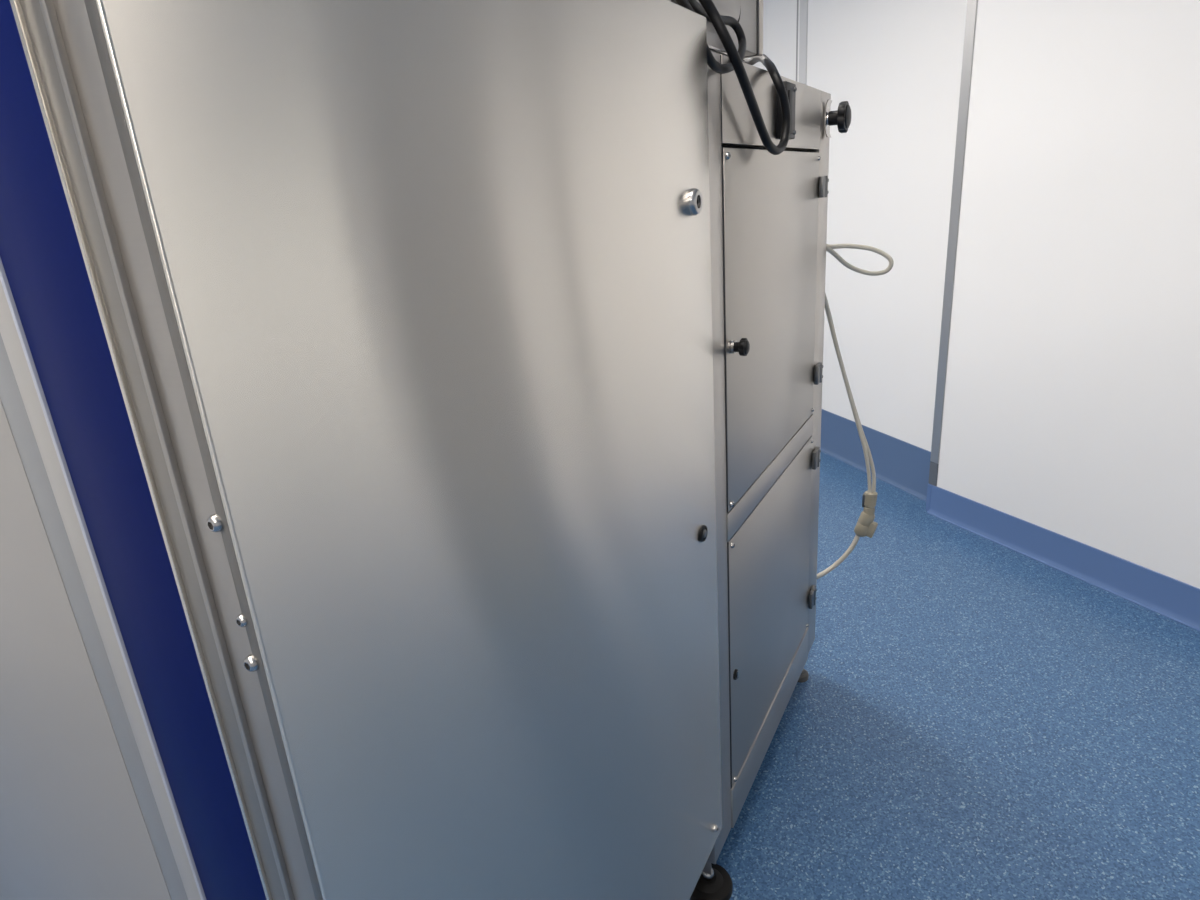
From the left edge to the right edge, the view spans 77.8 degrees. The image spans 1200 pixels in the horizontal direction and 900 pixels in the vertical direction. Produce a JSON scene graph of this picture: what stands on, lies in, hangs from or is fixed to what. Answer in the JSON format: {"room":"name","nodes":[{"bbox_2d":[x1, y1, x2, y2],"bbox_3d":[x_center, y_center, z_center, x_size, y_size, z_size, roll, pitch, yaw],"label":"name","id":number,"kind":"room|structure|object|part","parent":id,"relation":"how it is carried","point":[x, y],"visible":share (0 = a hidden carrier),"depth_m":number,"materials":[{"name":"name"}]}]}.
{"room":"clean room","nodes":[
{"label":"clean room","id":0,"kind":"room"},
{"bbox_2d":[745,0,966,451],"bbox_3d":[0.871,-1.619,4.990,0.100,2.700,4.750,-10,20,-17],"label":"wall","id":1,"kind":"structure","parent":0,"point":[897,64],"depth_m":3.53,"materials":[{"name":"white paint"}]},
{"bbox_2d":[796,0,798,80],"bbox_3d":[1.097,-1.485,4.174,0.010,2.455,0.012,-10,20,-17],"label":"trim","id":2,"kind":"structure","parent":1,"relation":"attached to","point":[797,0],"depth_m":3.94,"materials":[{"name":"grey metal"}]},
{"bbox_2d":[799,0,807,84],"bbox_3d":[1.113,-1.467,4.119,0.010,2.455,0.065,-10,20,-17],"label":"trim","id":3,"kind":"structure","parent":1,"relation":"attached to","point":[803,3],"depth_m":3.88,"materials":[{"name":"grey metal"}]},
{"bbox_2d":[820,409,930,500],"bbox_3d":[0.889,-0.458,5.393,0.022,0.245,4.500,-10,20,-17],"label":"baseboard","id":4,"kind":"structure","parent":1,"relation":"attached to","point":[905,466],"depth_m":3.85,"materials":[{"name":"blue plastic"}]},
{"bbox_2d":[930,0,977,463],"bbox_3d":[1.476,-1.109,2.999,0.094,2.453,0.046,-12,20,-22],"label":"trim","id":5,"kind":"structure","parent":1,"relation":"attached to","point":[971,12],"depth_m":3.04,"materials":[{"name":"silver metal"}]},
{"bbox_2d":[689,451,1199,899],"bbox_3d":[-0.551,0.916,2.202,14.000,0.080,14.000,6,21,28],"label":"floor","id":6,"kind":"structure","parent":0,"point":[974,717],"depth_m":2.07,"materials":[{"name":"blue plastic"}]},
{"bbox_2d":[0,0,721,899],"bbox_3d":[-0.389,0.292,1.189,0.910,1.730,0.889,6,21,28],"label":"panel","id":7,"kind":"object","parent":6,"relation":"on","point":[357,494],"visible":1,"depth_m":0.62,"materials":[{"name":"silver metal"}]},
{"bbox_3d":[-0.711,0.302,0.868,0.633,1.495,0.030,6,21,28],"label":"panel","id":8,"kind":"part","parent":7,"relation":"part of","materials":[{"name":"grey paint"}]},
{"bbox_2d":[690,51,850,899],"bbox_3d":[0.095,0.028,1.909,0.840,1.697,0.942,6,21,28],"label":"tall cabinet","id":9,"kind":"object","parent":6,"relation":"on","point":[768,211],"visible":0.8,"depth_m":1.63,"materials":[{"name":"silver metal"}]},
{"bbox_2d":[675,0,694,11],"bbox_3d":[0.116,-0.642,1.065,0.020,0.068,0.133,6,21,28],"label":"power cable","id":10,"kind":"object","parent":9,"relation":"on","point":[685,3],"visible":0.25,"depth_m":1.06,"materials":[{"name":"black plastic"}]},
{"bbox_3d":[0.241,0.918,1.663,0.029,0.100,0.029,6,21,28],"label":"foot stem","id":11,"kind":"part","parent":9,"relation":"part of","materials":[{"name":"silver metal"}]},
{"bbox_2d":[669,0,762,61],"bbox_3d":[0.081,-0.887,1.306,0.320,0.423,0.462,6,21,28],"label":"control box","id":12,"kind":"object","parent":9,"relation":"on","point":[749,13],"visible":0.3,"depth_m":1.37,"materials":[{"name":"grey metal"}]},
{"bbox_3d":[0.182,-0.862,1.197,0.005,0.282,0.263,6,21,28],"label":"plate","id":13,"kind":"part","parent":12,"relation":"part of","materials":[{"name":"grey metal"}]},
{"bbox_2d":[688,0,745,73],"bbox_3d":[0.184,-0.659,1.171,0.051,0.131,0.302,6,21,28],"label":"power cable","id":14,"kind":"object","parent":9,"relation":"attached to","point":[717,67],"visible":0.7,"depth_m":1.17,"materials":[{"name":"black plastic"}]},
{"bbox_3d":[0.251,-0.186,1.348,0.012,0.021,0.021,6,21,28],"label":"knob","id":15,"kind":"part","parent":9,"relation":"part of","materials":[{"name":"black plastic"}]},
{"bbox_2d":[699,0,790,154],"bbox_3d":[0.302,-0.702,1.447,0.142,0.253,0.828,2,20,17],"label":"power cable","id":16,"kind":"object","parent":9,"relation":"attached to","point":[709,7],"visible":0.94,"depth_m":1.27,"materials":[{"name":"black plastic"}]},
{"bbox_3d":[0.429,0.356,1.855,0.022,0.605,0.696,6,21,28],"label":"door","id":17,"kind":"part","parent":9,"relation":"part of","materials":[{"name":"silver metal"}]},
{"bbox_3d":[0.353,-0.680,1.498,0.023,0.131,0.702,6,21,28],"label":"panel","id":18,"kind":"part","parent":9,"relation":"part of","materials":[{"name":"silver metal"}]},
{"bbox_3d":[0.382,-0.301,1.629,0.022,0.658,0.696,6,21,28],"label":"door","id":19,"kind":"part","parent":9,"relation":"part of","materials":[{"name":"silver metal"}]},
{"bbox_3d":[0.380,-0.674,1.482,0.004,0.078,0.033,6,21,28],"label":"socket lid","id":20,"kind":"part","parent":9,"relation":"part of","materials":[{"name":"black plastic"}]},
{"bbox_3d":[0.559,-0.811,1.823,0.010,0.084,0.040,6,21,28],"label":"clamp plate","id":21,"kind":"part","parent":9,"relation":"part of","materials":[{"name":"silver metal"}]},
{"bbox_3d":[0.573,-0.810,1.816,0.026,0.037,0.037,6,21,28],"label":"clamp knob","id":22,"kind":"part","parent":9,"relation":"part of","materials":[{"name":"black plastic"}]},
{"bbox_2d":[817,293,877,578],"bbox_3d":[0.713,-0.069,2.233,0.268,1.000,0.100,-8,19,-10],"label":"lead","id":23,"kind":"object","parent":9,"relation":"attached to","point":[865,526],"visible":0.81,"depth_m":2.30,"materials":[{"name":"beige plastic"}]},
{"bbox_2d":[826,244,893,275],"bbox_3d":[0.684,-0.533,2.044,0.247,0.121,0.051,-7,19,-9],"label":"cable","id":24,"kind":"object","parent":9,"relation":"attached to","point":[829,247],"visible":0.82,"depth_m":2.05,"materials":[{"name":"beige plastic"}]},
{"bbox_2d":[937,0,1199,587],"bbox_3d":[2.623,-0.240,0.609,0.085,2.700,5.596,-12,20,-22],"label":"wall","id":25,"kind":"structure","parent":0,"point":[1071,409],"depth_m":2.61,"materials":[{"name":"white paint"}]},
{"bbox_2d":[926,484,930,510],"bbox_3d":[1.565,0.214,3.464,0.095,0.136,0.026,-12,20,-22],"label":"trim","id":26,"kind":"structure","parent":25,"relation":"attached to","point":[929,485],"depth_m":3.44,"materials":[{"name":"blue plastic"}]},
{"bbox_2d":[929,461,938,485],"bbox_3d":[1.563,0.100,3.415,0.094,0.110,0.044,-12,20,-22],"label":"trim","id":27,"kind":"structure","parent":25,"relation":"attached to","point":[933,472],"depth_m":3.39,"materials":[{"name":"grey"}]},
{"bbox_2d":[927,485,1199,630],"bbox_3d":[1.864,0.451,2.708,0.022,0.137,1.673,-12,20,-22],"label":"baseboard","id":28,"kind":"structure","parent":25,"relation":"attached to","point":[1176,600],"depth_m":2.83,"materials":[{"name":"blue plastic"}]}
]}

